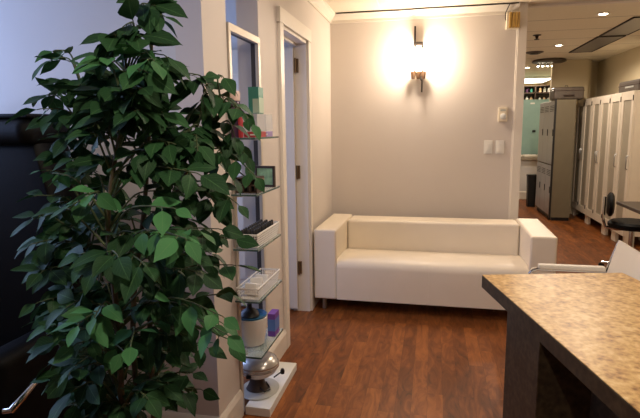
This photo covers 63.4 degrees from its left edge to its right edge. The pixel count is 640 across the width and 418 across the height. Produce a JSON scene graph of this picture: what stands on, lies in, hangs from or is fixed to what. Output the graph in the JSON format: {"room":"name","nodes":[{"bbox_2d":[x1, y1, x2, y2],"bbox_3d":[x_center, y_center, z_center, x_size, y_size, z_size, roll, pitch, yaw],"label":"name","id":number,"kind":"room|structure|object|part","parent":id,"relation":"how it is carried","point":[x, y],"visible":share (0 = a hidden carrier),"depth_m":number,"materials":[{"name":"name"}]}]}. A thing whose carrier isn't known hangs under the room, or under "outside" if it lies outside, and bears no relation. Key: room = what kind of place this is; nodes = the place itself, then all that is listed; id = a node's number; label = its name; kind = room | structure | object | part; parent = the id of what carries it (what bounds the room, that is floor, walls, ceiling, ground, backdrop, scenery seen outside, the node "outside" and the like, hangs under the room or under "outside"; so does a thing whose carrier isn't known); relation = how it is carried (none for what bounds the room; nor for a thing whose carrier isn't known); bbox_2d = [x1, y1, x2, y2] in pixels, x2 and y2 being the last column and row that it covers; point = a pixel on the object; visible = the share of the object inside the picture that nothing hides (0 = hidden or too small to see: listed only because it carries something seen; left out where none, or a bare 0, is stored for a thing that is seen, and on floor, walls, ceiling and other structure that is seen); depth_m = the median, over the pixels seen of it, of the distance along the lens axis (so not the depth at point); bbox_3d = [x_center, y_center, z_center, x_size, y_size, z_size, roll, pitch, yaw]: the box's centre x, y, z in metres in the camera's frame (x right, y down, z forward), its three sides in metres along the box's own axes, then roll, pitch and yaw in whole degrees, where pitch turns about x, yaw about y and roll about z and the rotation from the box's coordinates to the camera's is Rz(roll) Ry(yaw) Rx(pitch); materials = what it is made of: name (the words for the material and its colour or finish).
{"room":"salon waiting area","nodes":[
{"label":"salon waiting area","id":0,"kind":"room"},
{"bbox_2d":[0,0,192,413],"bbox_3d":[-1.362,-0.148,2.459,1.600,2.450,0.120,1,9,12],"label":"wall","id":1,"kind":"structure","parent":0,"point":[28,28],"depth_m":2.27,"materials":[{"name":"paint"}]},
{"bbox_2d":[142,410,222,417],"bbox_3d":[-1.295,1.005,2.558,1.738,0.140,0.016,1,9,12],"label":"baseboard","id":2,"kind":"structure","parent":1,"relation":"attached to","point":[165,414],"depth_m":2.41,"materials":[{"name":"paint"}]},
{"bbox_2d":[174,0,331,416],"bbox_3d":[-0.243,-0.332,3.548,0.122,2.450,2.750,1,9,12],"label":"wall","id":3,"kind":"structure","parent":0,"point":[256,17],"depth_m":2.87,"materials":[{"name":"paint"}]},
{"bbox_2d":[219,389,243,417],"bbox_3d":[-0.426,1.003,2.503,0.016,0.140,0.276,1,9,12],"label":"baseboard","id":4,"kind":"structure","parent":3,"relation":"attached to","point":[235,409],"depth_m":2.54,"materials":[{"name":"paint"}]},
{"bbox_2d":[269,291,319,360],"bbox_3d":[-0.087,0.755,4.058,0.016,0.140,2.035,1,9,12],"label":"baseboard","id":5,"kind":"structure","parent":3,"relation":"attached to","point":[279,347],"depth_m":3.30,"materials":[{"name":"paint"}]},
{"bbox_2d":[276,6,313,348],"bbox_3d":[-0.215,-0.203,3.656,0.158,2.161,0.822,1,9,12],"label":"trim","id":6,"kind":"structure","parent":3,"relation":"attached to","point":[290,30],"depth_m":3.88,"materials":[{"name":"paint"}]},
{"bbox_2d":[307,0,334,23],"bbox_3d":[-0.094,-1.555,3.691,0.058,0.082,2.035,1,9,12],"label":"trim","id":7,"kind":"structure","parent":3,"relation":"attached to","point":[321,6],"depth_m":4.25,"materials":[{"name":"paint"}]},
{"bbox_2d":[225,0,292,308],"bbox_3d":[-0.973,-0.432,4.241,1.600,2.450,0.188,1,9,12],"label":"wall","id":8,"kind":"structure","parent":0,"point":[230,5],"depth_m":3.91,"materials":[{"name":"paint"}]},
{"bbox_2d":[231,47,301,308],"bbox_3d":[-0.496,-0.202,3.994,0.683,2.000,0.124,1,9,12],"label":"door","id":9,"kind":"structure","parent":8,"relation":"in","point":[291,67],"depth_m":3.95,"materials":[{"name":"paint"}]},
{"bbox_2d":[330,14,516,218],"bbox_3d":[0.874,-0.535,4.758,1.790,2.450,0.120,1,9,12],"label":"wall","id":10,"kind":"structure","parent":0,"point":[399,149],"depth_m":4.65,"materials":[{"name":"paint"}]},
{"bbox_2d":[410,26,425,91],"bbox_3d":[0.861,-1.303,4.526,0.138,0.560,0.098,1,9,12],"label":"wall sconce","id":11,"kind":"object","parent":10,"relation":"attached to","point":[420,74],"visible":1,"depth_m":4.50,"materials":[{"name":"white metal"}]},
{"bbox_3d":[0.858,-1.307,4.512,0.072,0.216,0.072,1,9,12],"label":"lamp shade","id":12,"kind":"part","parent":11,"relation":"part of","materials":[{"name":"beige glass"}]},
{"bbox_2d":[331,2,519,23],"bbox_3d":[0.872,-1.690,4.482,1.610,0.082,0.058,1,9,12],"label":"trim","id":13,"kind":"structure","parent":10,"relation":"attached to","point":[500,9],"depth_m":4.47,"materials":[{"name":"paint"}]},
{"bbox_2d":[336,2,518,13],"bbox_3d":[0.893,-1.716,4.436,1.532,0.014,0.011,1,9,12],"label":"wire","id":14,"kind":"object","parent":10,"relation":"attached to","point":[515,2],"visible":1,"depth_m":4.43,"materials":[{"name":"black metal"}]},
{"bbox_2d":[484,140,492,153],"bbox_3d":[1.477,-0.544,4.558,0.072,0.116,0.011,1,9,12],"label":"light switch","id":15,"kind":"object","parent":10,"relation":"attached to","point":[487,143],"visible":1,"depth_m":4.55,"materials":[{"name":"white plastic"}]},
{"bbox_2d":[495,140,503,153],"bbox_3d":[1.573,-0.542,4.537,0.072,0.116,0.011,1,9,12],"label":"light switch","id":16,"kind":"object","parent":10,"relation":"attached to","point":[499,148],"visible":1,"depth_m":4.53,"materials":[{"name":"white plastic"}]},
{"bbox_2d":[498,107,507,121],"bbox_3d":[1.579,-0.817,4.479,0.076,0.124,0.036,1,9,12],"label":"thermostat","id":17,"kind":"object","parent":10,"relation":"attached to","point":[502,111],"visible":1,"depth_m":4.47,"materials":[{"name":"beige plastic"}]},
{"bbox_2d":[505,4,519,29],"bbox_3d":[1.607,-1.607,4.332,0.116,0.198,0.064,1,9,12],"label":"door chime","id":18,"kind":"object","parent":10,"relation":"attached to","point":[512,19],"visible":1,"depth_m":4.31,"materials":[{"name":"gold metal"}]},
{"bbox_2d":[508,3,527,220],"bbox_3d":[1.720,-0.516,4.573,0.080,2.450,0.148,1,9,12],"label":"trim","id":19,"kind":"structure","parent":10,"relation":"attached to","point":[521,37],"depth_m":4.45,"materials":[{"name":"paint"}]},
{"bbox_2d":[528,0,639,7],"bbox_3d":[2.666,-1.702,4.213,1.868,0.018,0.060,1,9,12],"label":"trim","id":20,"kind":"structure","parent":10,"relation":"attached to","point":[597,1],"depth_m":4.30,"materials":[{"name":"paint"}]},
{"bbox_2d":[241,199,639,417],"bbox_3d":[1.238,0.583,5.831,5.500,0.100,15.800,1,9,12],"label":"floor","id":21,"kind":"structure","parent":0,"point":[354,359],"depth_m":3.32,"materials":[{"name":"laminate"}]},
{"bbox_2d":[0,113,90,417],"bbox_3d":[-1.380,0.387,2.081,0.846,1.510,0.602,1,9,12],"label":"chair","id":22,"kind":"object","parent":21,"relation":"on","point":[19,146],"visible":0.41,"depth_m":2.03,"materials":[{"name":"black leather"}]},
{"bbox_3d":[-1.031,0.653,1.797,0.042,0.077,0.131,4,10,27],"label":"recline lever","id":23,"kind":"part","parent":22,"relation":"part of","materials":[{"name":"silver metal"}]},
{"bbox_3d":[-1.077,0.658,2.007,0.120,0.385,0.500,1,9,12],"label":"armrest","id":24,"kind":"part","parent":22,"relation":"part of","materials":[{"name":"black plastic"}]},
{"bbox_3d":[-1.367,0.176,2.227,0.767,0.951,0.210,1,9,12],"label":"backrest","id":25,"kind":"part","parent":22,"relation":"part of","materials":[{"name":"black leather"}]},
{"bbox_2d":[5,0,264,417],"bbox_3d":[-0.517,0.323,1.438,0.534,1.817,0.986,-8,11,-38],"label":"potted plant","id":26,"kind":"object","parent":21,"relation":"on","point":[118,103],"visible":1,"depth_m":1.25,"materials":[{"name":"green plant"}]},
{"bbox_2d":[226,22,296,416],"bbox_3d":[-0.316,0.064,2.726,0.212,1.924,0.580,1,9,12],"label":"display stand","id":27,"kind":"object","parent":21,"relation":"on","point":[265,407],"visible":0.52,"depth_m":2.72,"materials":[{"name":"beige metal"}]},
{"bbox_2d":[230,91,240,137],"bbox_3d":[-0.389,-0.437,2.397,0.052,0.213,0.051,1,9,12],"label":"bottle","id":28,"kind":"object","parent":27,"relation":"on","point":[236,98],"visible":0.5,"depth_m":2.38,"materials":[{"name":"plastic"}]},
{"bbox_3d":[-0.423,0.099,2.519,0.044,1.922,0.028,1,9,12],"label":"post","id":29,"kind":"part","parent":27,"relation":"part of","materials":[{"name":"beige metal"}]},
{"bbox_2d":[238,117,243,137],"bbox_3d":[-0.363,-0.388,2.377,0.023,0.120,0.023,1,9,12],"label":"bottle","id":30,"kind":"object","parent":27,"relation":"on","point":[240,120],"visible":0.52,"depth_m":2.37,"materials":[{"name":"red plastic"}]},
{"bbox_3d":[-0.390,-0.867,2.575,0.045,0.036,0.446,1,9,12],"label":"rail","id":31,"kind":"part","parent":27,"relation":"part of","materials":[{"name":"beige metal"}]},
{"bbox_2d":[236,176,263,193],"bbox_3d":[-0.336,-0.119,2.499,0.106,0.075,0.110,1,9,12],"label":"rack","id":32,"kind":"object","parent":27,"relation":"on","point":[250,189],"visible":0.5,"depth_m":2.46,"materials":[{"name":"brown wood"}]},
{"bbox_2d":[241,303,266,346],"bbox_3d":[-0.354,0.589,2.688,0.164,0.218,0.164,1,9,12],"label":"tub","id":33,"kind":"object","parent":27,"relation":"on","point":[253,320],"visible":0.81,"depth_m":2.63,"materials":[{"name":"plastic"}]},
{"bbox_2d":[244,131,265,136],"bbox_3d":[-0.312,-0.400,2.482,0.069,0.110,0.126,1,9,12],"label":"box","id":34,"kind":"object","parent":27,"relation":"on","point":[263,133],"visible":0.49,"depth_m":2.43,"materials":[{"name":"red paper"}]},
{"bbox_2d":[248,87,263,113],"bbox_3d":[-0.308,-0.521,2.495,0.054,0.125,0.071,1,9,12],"label":"carton","id":35,"kind":"object","parent":34,"relation":"on","point":[255,94],"visible":0.99,"depth_m":2.46,"materials":[{"name":"green cardboard"}]},
{"bbox_3d":[-0.305,-0.491,2.464,0.029,0.066,0.002,1,9,12],"label":"panel","id":36,"kind":"part","parent":35,"relation":"part of","materials":[{"name":"green cardboard"}]},
{"bbox_3d":[-0.283,-0.498,2.494,0.003,0.071,0.068,1,9,12],"label":"pale panel","id":37,"kind":"part","parent":35,"relation":"part of","materials":[{"name":"beige cardboard"}]},
{"bbox_2d":[231,136,278,139],"bbox_3d":[-0.351,-0.351,2.563,0.193,0.009,0.380,1,9,12],"label":"glass shelf","id":38,"kind":"object","parent":27,"relation":"attached to","point":[273,136],"depth_m":2.38,"materials":[{"name":"grey"}]},
{"bbox_2d":[231,186,279,196],"bbox_3d":[-0.348,-0.092,2.604,0.193,0.009,0.380,1,9,12],"label":"glass shelf","id":39,"kind":"object","parent":27,"relation":"attached to","point":[234,194],"depth_m":2.47,"materials":[{"name":"grey"}]},
{"bbox_2d":[233,234,280,251],"bbox_3d":[-0.345,0.166,2.645,0.193,0.009,0.380,1,9,12],"label":"glass shelf","id":40,"kind":"object","parent":27,"relation":"attached to","point":[237,249],"depth_m":2.51,"materials":[{"name":"grey"}]},
{"bbox_2d":[236,221,278,247],"bbox_3d":[-0.312,0.127,2.631,0.115,0.071,0.366,1,9,12],"label":"basket","id":41,"kind":"object","parent":27,"relation":"on","point":[270,232],"visible":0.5,"depth_m":2.59,"materials":[{"name":"white metal"}]},
{"bbox_2d":[236,268,279,300],"bbox_3d":[-0.312,0.384,2.659,0.115,0.065,0.368,1,9,12],"label":"basket","id":42,"kind":"object","parent":27,"relation":"on","point":[261,290],"visible":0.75,"depth_m":2.58,"materials":[{"name":"white metal"}]},
{"bbox_2d":[244,283,258,295],"bbox_3d":[-0.338,0.397,2.569,0.064,0.064,0.048,3,9,20],"label":"paper packet","id":43,"kind":"object","parent":42,"relation":"in","point":[247,285],"visible":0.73,"depth_m":2.55,"materials":[{"name":"white paper"}]},
{"bbox_2d":[250,277,262,286],"bbox_3d":[-0.324,0.382,2.647,0.064,0.069,0.050,-1,9,0],"label":"paper packet","id":44,"kind":"object","parent":42,"relation":"in","point":[258,280],"visible":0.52,"depth_m":2.63,"materials":[{"name":"white paper"}]},
{"bbox_2d":[255,274,267,285],"bbox_3d":[-0.306,0.372,2.724,0.064,0.064,0.048,1,9,8],"label":"paper packet","id":45,"kind":"object","parent":42,"relation":"in","point":[265,276],"visible":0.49,"depth_m":2.71,"materials":[{"name":"white paper"}]},
{"bbox_2d":[235,280,281,303],"bbox_3d":[-0.342,0.419,2.684,0.193,0.009,0.380,1,9,12],"label":"glass shelf","id":46,"kind":"object","parent":27,"relation":"attached to","point":[238,301],"depth_m":2.52,"materials":[{"name":"grey"}]},
{"bbox_3d":[-0.336,0.035,2.921,0.044,1.922,0.032,1,9,12],"label":"post","id":47,"kind":"part","parent":27,"relation":"part of","materials":[{"name":"beige metal"}]},
{"bbox_2d":[243,350,284,399],"bbox_3d":[-0.331,0.878,2.802,0.224,0.201,0.250,1,9,12],"label":"wax warmer","id":48,"kind":"object","parent":27,"relation":"on","point":[259,387],"visible":0.84,"depth_m":2.75,"materials":[{"name":"silver metal"}]},
{"bbox_3d":[-0.341,0.930,2.812,0.120,0.080,0.119,1,9,12],"label":"stem","id":49,"kind":"part","parent":48,"relation":"part of","materials":[{"name":"brown wood"}]},
{"bbox_3d":[-0.333,0.804,2.790,0.219,0.051,0.219,1,9,12],"label":"lid","id":50,"kind":"part","parent":48,"relation":"part of","materials":[{"name":"silver metal"}]},
{"bbox_2d":[244,378,278,399],"bbox_3d":[-0.327,0.974,2.816,0.208,0.007,0.250,1,9,12],"label":"tray","id":51,"kind":"object","parent":48,"relation":"attached to","point":[271,387],"depth_m":2.77,"materials":[{"name":"white ceramic"}]},
{"bbox_3d":[-0.265,0.933,2.833,0.058,0.064,0.196,4,10,29],"label":"plug cord","id":52,"kind":"part","parent":48,"relation":"part of","materials":[{"name":"black plastic"}]},
{"bbox_2d":[246,329,282,359],"bbox_3d":[-0.339,0.698,2.728,0.193,0.009,0.380,1,9,12],"label":"glass shelf","id":53,"kind":"object","parent":27,"relation":"attached to","point":[247,353],"depth_m":2.60,"materials":[{"name":"grey"}]},
{"bbox_2d":[255,166,275,186],"bbox_3d":[-0.287,-0.171,2.713,0.120,0.110,0.016,4,10,26],"label":"picture frame","id":54,"kind":"object","parent":27,"relation":"on","point":[269,173],"visible":0.71,"depth_m":2.70,"materials":[{"name":"brown wood"}]},
{"bbox_2d":[261,131,272,136],"bbox_3d":[-0.283,-0.418,2.600,0.063,0.110,0.101,1,9,12],"label":"box","id":55,"kind":"object","parent":27,"relation":"on","point":[268,133],"visible":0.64,"depth_m":2.60,"materials":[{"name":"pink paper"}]},
{"bbox_2d":[267,309,279,336],"bbox_3d":[-0.252,0.616,2.810,0.041,0.125,0.081,1,9,12],"label":"carton","id":56,"kind":"object","parent":27,"relation":"on","point":[273,315],"visible":1,"depth_m":2.78,"materials":[{"name":"cardboard"}]},
{"bbox_2d":[314,214,557,309],"bbox_3d":[0.903,0.445,4.273,1.777,0.663,0.786,1,9,13],"label":"sofa","id":57,"kind":"object","parent":21,"relation":"on","point":[434,261],"visible":0.84,"depth_m":4.06,"materials":[{"name":"leather"}]},
{"bbox_3d":[0.038,0.752,4.194,0.040,0.102,0.040,1,9,13],"label":"leg","id":58,"kind":"part","parent":57,"relation":"part of","materials":[{"name":"metal"}]},
{"bbox_3d":[0.126,0.377,4.446,0.182,0.563,0.780,1,9,13],"label":"armrest","id":59,"kind":"part","parent":57,"relation":"part of","materials":[{"name":"white leather"}]},
{"bbox_3d":[0.876,0.528,4.163,1.409,0.323,0.536,1,9,13],"label":"seat","id":60,"kind":"part","parent":57,"relation":"part of","materials":[{"name":"white leather"}]},
{"bbox_3d":[0.963,0.350,4.523,1.421,0.532,0.250,1,9,13],"label":"backrest","id":61,"kind":"part","parent":57,"relation":"part of","materials":[{"name":"white leather"}]},
{"bbox_2d":[348,219,519,254],"bbox_3d":[0.930,0.251,4.371,1.411,0.296,0.056,1,9,13],"label":"cushion","id":62,"kind":"object","parent":57,"relation":"on","point":[369,234],"depth_m":4.33,"materials":[{"name":"white leather"}]},
{"bbox_3d":[1.681,0.414,4.090,0.182,0.563,0.780,1,9,13],"label":"armrest","id":63,"kind":"part","parent":57,"relation":"part of","materials":[{"name":"white leather"}]},
{"bbox_2d":[526,174,536,206],"bbox_3d":[3.786,-0.332,9.294,0.164,0.575,0.164,1,9,12],"label":"trash bin","id":64,"kind":"object","parent":21,"relation":"on","point":[531,178],"visible":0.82,"depth_m":9.23,"materials":[{"name":"black plastic"}]},
{"bbox_3d":[3.783,-0.600,9.252,0.164,0.034,0.164,1,9,12],"label":"lid","id":65,"kind":"part","parent":64,"relation":"part of","materials":[{"name":"black plastic"}]},
{"bbox_2d":[535,99,576,220],"bbox_3d":[3.737,-0.805,8.294,0.296,1.820,1.145,1,9,12],"label":"locker","id":66,"kind":"object","parent":21,"relation":"on","point":[557,117],"visible":1,"depth_m":7.82,"materials":[{"name":"grey metal"}]},
{"bbox_3d":[3.694,-0.417,8.758,0.017,0.750,0.362,1,9,12],"label":"door","id":67,"kind":"part","parent":66,"relation":"part of","materials":[{"name":"metal"}]},
{"bbox_3d":[3.683,-1.276,8.623,0.017,0.950,0.362,1,9,12],"label":"door","id":68,"kind":"part","parent":66,"relation":"part of","materials":[{"name":"metal"}]},
{"bbox_3d":[3.616,-0.360,8.400,0.017,0.750,0.362,1,9,12],"label":"door","id":69,"kind":"part","parent":66,"relation":"part of","materials":[{"name":"metal"}]},
{"bbox_3d":[3.606,-1.219,8.265,0.017,0.950,0.362,1,9,12],"label":"door","id":70,"kind":"part","parent":66,"relation":"part of","materials":[{"name":"metal"}]},
{"bbox_3d":[3.538,-0.303,8.043,0.017,0.750,0.362,1,9,12],"label":"door","id":71,"kind":"part","parent":66,"relation":"part of","materials":[{"name":"metal"}]},
{"bbox_3d":[3.528,-1.162,7.908,0.017,0.950,0.362,1,9,12],"label":"door","id":72,"kind":"part","parent":66,"relation":"part of","materials":[{"name":"metal"}]},
{"bbox_2d":[550,85,584,100],"bbox_3d":[3.699,-1.742,7.767,0.426,0.215,0.336,1,9,12],"label":"case","id":73,"kind":"object","parent":66,"relation":"on","point":[559,93],"visible":1,"depth_m":7.65,"materials":[{"name":"plastic"}]},
{"bbox_2d":[482,273,639,417],"bbox_3d":[1.111,0.830,1.514,0.665,0.752,2.000,-1,9,-1],"label":"reception desk","id":74,"kind":"object","parent":21,"relation":"on","point":[573,339],"visible":1,"depth_m":1.87,"materials":[{"name":"stone"}]},
{"bbox_3d":[0.991,0.882,1.232,0.020,0.640,1.310,-1,9,-1],"label":"modesty panel","id":75,"kind":"part","parent":74,"relation":"part of","materials":[{"name":"laminate"}]},
{"bbox_2d":[571,98,592,222],"bbox_3d":[4.163,-0.745,7.882,0.418,1.820,0.792,1,9,12],"label":"wardrobe","id":76,"kind":"object","parent":21,"relation":"on","point":[584,108],"visible":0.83,"depth_m":7.88,"materials":[{"name":"beige wood"}]},
{"bbox_3d":[4.035,-0.846,8.099,0.020,1.685,0.390,1,9,12],"label":"door","id":77,"kind":"part","parent":76,"relation":"part of","materials":[{"name":"white wood"}]},
{"bbox_3d":[4.038,-0.846,8.098,0.006,1.505,0.254,1,9,12],"label":"frosted panel","id":78,"kind":"part","parent":76,"relation":"part of","materials":[{"name":"clear glass"}]},
{"bbox_3d":[3.952,-0.785,7.716,0.020,1.685,0.390,1,9,12],"label":"door","id":79,"kind":"part","parent":76,"relation":"part of","materials":[{"name":"white wood"}]},
{"bbox_3d":[3.954,-0.785,7.716,0.006,1.505,0.254,1,9,12],"label":"frosted panel","id":80,"kind":"part","parent":76,"relation":"part of","materials":[{"name":"clear glass"}]},
{"bbox_2d":[528,240,639,280],"bbox_3d":[1.404,0.600,2.804,0.505,0.798,0.536,1,9,12],"label":"chair","id":81,"kind":"object","parent":21,"relation":"on","point":[625,259],"visible":0.25,"depth_m":2.88,"materials":[{"name":"white leather"}]},
{"bbox_3d":[1.465,0.570,3.041,0.484,0.781,0.022,1,9,12],"label":"frame","id":82,"kind":"part","parent":81,"relation":"part of","materials":[{"name":"silver metal"}]},
{"bbox_3d":[1.599,0.375,2.725,0.100,0.335,0.460,1,9,12],"label":"backrest","id":83,"kind":"part","parent":81,"relation":"part of","materials":[{"name":"white leather"}]},
{"bbox_2d":[585,95,610,233],"bbox_3d":[3.996,-0.623,7.114,0.418,1.820,0.782,1,9,12],"label":"wardrobe","id":84,"kind":"object","parent":21,"relation":"on","point":[601,105],"visible":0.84,"depth_m":7.11,"materials":[{"name":"beige wood"}]},
{"bbox_3d":[3.943,0.151,7.618,0.040,0.135,0.068,1,9,12],"label":"leg","id":85,"kind":"part","parent":84,"relation":"part of","materials":[{"name":"white wood"}]},
{"bbox_3d":[3.867,-0.724,7.329,0.020,1.685,0.385,1,9,12],"label":"door","id":86,"kind":"part","parent":84,"relation":"part of","materials":[{"name":"white wood"}]},
{"bbox_3d":[3.870,-0.723,7.328,0.006,1.505,0.249,1,9,12],"label":"frosted panel","id":87,"kind":"part","parent":84,"relation":"part of","materials":[{"name":"clear glass"}]},
{"bbox_3d":[3.785,-0.663,6.951,0.020,1.685,0.385,1,9,12],"label":"door","id":88,"kind":"part","parent":84,"relation":"part of","materials":[{"name":"white wood"}]},
{"bbox_3d":[3.788,-0.663,6.951,0.006,1.505,0.249,1,9,12],"label":"frosted panel","id":89,"kind":"part","parent":84,"relation":"part of","materials":[{"name":"clear glass"}]},
{"bbox_2d":[598,192,639,265],"bbox_3d":[3.054,0.232,5.084,0.531,0.782,0.478,4,10,26],"label":"chair","id":90,"kind":"object","parent":21,"relation":"on","point":[632,225],"visible":0.65,"depth_m":5.04,"materials":[{"name":"black leather"}]},
{"bbox_3d":[2.861,-0.047,5.109,0.060,0.235,0.326,4,10,26],"label":"backrest","id":91,"kind":"part","parent":90,"relation":"part of","materials":[{"name":"black leather"}]},
{"bbox_3d":[3.043,0.150,5.050,0.430,0.075,0.428,4,10,26],"label":"seat","id":92,"kind":"part","parent":90,"relation":"part of","materials":[{"name":"black leather"}]},
{"bbox_2d":[602,93,639,239],"bbox_3d":[3.871,-0.531,6.540,0.418,1.820,0.392,1,9,12],"label":"wardrobe","id":93,"kind":"object","parent":21,"relation":"on","point":[616,99],"visible":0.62,"depth_m":6.56,"materials":[{"name":"beige wood"}]},
{"bbox_3d":[3.776,0.273,6.856,0.040,0.135,0.068,1,9,12],"label":"leg","id":94,"kind":"part","parent":93,"relation":"part of","materials":[{"name":"white wood"}]},
{"bbox_3d":[3.701,-0.602,6.566,0.020,1.685,0.386,1,9,12],"label":"door","id":95,"kind":"part","parent":93,"relation":"part of","materials":[{"name":"white wood"}]},
{"bbox_3d":[3.704,-0.602,6.565,0.006,1.505,0.250,1,9,12],"label":"frosted panel","id":96,"kind":"part","parent":93,"relation":"part of","materials":[{"name":"clear glass"}]},
{"bbox_2d":[613,90,639,244],"bbox_3d":[3.786,-0.469,6.151,0.418,1.820,0.397,1,9,12],"label":"wardrobe","id":97,"kind":"object","parent":21,"relation":"on","point":[627,184],"visible":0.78,"depth_m":6.05,"materials":[{"name":"beige wood"}]},
{"bbox_3d":[3.692,0.335,6.469,0.040,0.135,0.068,1,9,12],"label":"leg","id":98,"kind":"part","parent":97,"relation":"part of","materials":[{"name":"white wood"}]},
{"bbox_3d":[3.619,-0.540,6.176,0.006,1.505,0.255,1,9,12],"label":"frosted panel","id":99,"kind":"part","parent":97,"relation":"part of","materials":[{"name":"clear glass"}]},
{"bbox_3d":[3.623,0.385,6.154,0.040,0.135,0.068,1,9,12],"label":"leg","id":100,"kind":"part","parent":97,"relation":"part of","materials":[{"name":"white wood"}]},
{"bbox_2d":[618,79,639,92],"bbox_3d":[3.818,-1.452,6.114,0.347,0.130,0.586,1,9,9],"label":"case","id":101,"kind":"object","parent":97,"relation":"on","point":[631,85],"visible":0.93,"depth_m":6.11,"materials":[{"name":"fabric"}]},
{"bbox_2d":[616,201,639,213],"bbox_3d":[3.036,0.388,4.227,0.840,0.740,1.120,1,9,12],"label":"table","id":102,"kind":"object","parent":21,"relation":"on","point":[633,206],"visible":1,"depth_m":4.58,"materials":[{"name":"black plastic"}]},
{"bbox_2d":[325,0,639,82],"bbox_3d":[1.208,-1.936,5.436,5.500,0.100,15.800,1,9,12],"label":"ceiling","id":103,"kind":"structure","parent":0,"point":[570,26],"depth_m":5.16,"materials":[{"name":"paint"}]},
{"bbox_2d":[526,51,543,54],"bbox_3d":[2.991,-2.174,7.236,0.240,0.030,0.240,1,9,12],"label":"ceiling vent","id":104,"kind":"object","parent":103,"relation":"in","point":[529,52],"visible":0.96,"depth_m":7.17,"materials":[{"name":"metal"}]},
{"bbox_2d":[525,76,550,82],"bbox_3d":[4.434,-2.815,11.325,1.000,0.065,1.000,1,9,12],"label":"fluorescent fixture","id":105,"kind":"object","parent":103,"relation":"attached to","point":[528,79],"visible":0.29,"depth_m":10.85,"materials":[{"name":"white plastic"}]},
{"bbox_2d":[525,78,549,82],"bbox_3d":[4.434,-2.790,11.329,0.960,0.014,0.960,1,9,12],"label":"diffuser","id":106,"kind":"object","parent":105,"relation":"attached to","point":[527,80],"depth_m":11.07,"materials":[{"name":"beige plastic"}]},
{"bbox_2d":[532,58,566,66],"bbox_3d":[3.599,-2.294,8.151,0.500,0.090,0.600,1,9,12],"label":"track light","id":107,"kind":"object","parent":103,"relation":"attached to","point":[545,61],"visible":1,"depth_m":7.99,"materials":[{"name":"metal"}]},
{"bbox_2d":[569,35,625,52],"bbox_3d":[3.499,-2.091,6.610,0.300,0.012,1.320,1,9,12],"label":"fluorescent troffer","id":108,"kind":"object","parent":103,"relation":"attached to","point":[598,42],"visible":0.99,"depth_m":6.49,"materials":[{"name":"black metal"}]},
{"bbox_2d":[596,12,610,15],"bbox_3d":[2.600,-1.790,4.762,0.124,0.013,0.124,1,9,12],"label":"recessed light","id":109,"kind":"object","parent":103,"relation":"in","point":[601,13],"visible":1,"depth_m":4.75,"materials":[{"name":"white plastic"}]},
{"bbox_2d":[599,16,639,36],"bbox_3d":[3.236,-1.899,5.404,0.300,0.012,1.060,1,9,12],"label":"fluorescent troffer","id":110,"kind":"object","parent":103,"relation":"attached to","point":[631,25],"visible":1,"depth_m":5.49,"materials":[{"name":"black metal"}]},
{"bbox_2d":[519,160,537,190],"bbox_3d":[3.911,-0.591,10.303,1.300,0.770,0.120,1,9,12],"label":"wall","id":111,"kind":"structure","parent":0,"point":[527,166],"depth_m":10.18,"materials":[{"name":"paint"}]},
{"bbox_2d":[519,191,525,198],"bbox_3d":[3.900,-0.280,10.284,1.300,0.161,0.016,1,9,12],"label":"baseboard","id":112,"kind":"structure","parent":111,"relation":"attached to","point":[522,194],"depth_m":10.25,"materials":[{"name":"paint"}]},
{"bbox_2d":[521,157,537,159],"bbox_3d":[3.918,-1.008,10.296,1.300,0.054,0.360,1,9,12],"label":"countertop","id":113,"kind":"structure","parent":111,"relation":"on","point":[522,158],"depth_m":10.08,"materials":[{"name":"beige stone"}]},
{"bbox_2d":[523,154,537,156],"bbox_3d":[4.134,-1.050,10.222,0.260,0.045,0.200,1,9,12],"label":"folded towel","id":114,"kind":"object","parent":113,"relation":"on","point":[524,155],"visible":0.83,"depth_m":10.14,"materials":[{"name":"white fabric"}]},
{"bbox_2d":[521,99,548,154],"bbox_3d":[4.325,-1.265,10.761,0.690,1.950,0.512,1,9,12],"label":"mirror","id":115,"kind":"object","parent":111,"relation":"attached to","point":[531,108],"visible":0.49,"depth_m":10.46,"materials":[{"name":"teal mirror"}]},
{"bbox_2d":[524,85,549,99],"bbox_3d":[4.468,-1.550,11.468,1.240,2.290,0.240,1,9,12],"label":"wall shelf","id":116,"kind":"object","parent":111,"relation":"attached to","point":[535,94],"visible":0.09,"depth_m":11.32,"materials":[{"name":"brown wood"}]},
{"bbox_2d":[524,82,545,84],"bbox_3d":[4.170,-1.857,12.934,2.850,2.450,0.100,1,9,12],"label":"wall","id":117,"kind":"structure","parent":0,"point":[544,83],"depth_m":12.48,"materials":[{"name":"paint"}]},
{"bbox_2d":[549,59,598,213],"bbox_3d":[4.141,-1.173,8.575,0.790,2.450,0.540,1,9,12],"label":"pier","id":118,"kind":"object","parent":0,"point":[583,72],"visible":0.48,"depth_m":8.21,"materials":[{"name":"paint"}]},
{"bbox_2d":[546,46,639,96],"bbox_3d":[3.848,-0.620,5.070,0.130,2.450,15.800,1,9,12],"label":"wall","id":119,"kind":"structure","parent":0,"point":[625,66],"depth_m":7.61,"materials":[{"name":"paint"}]}
]}

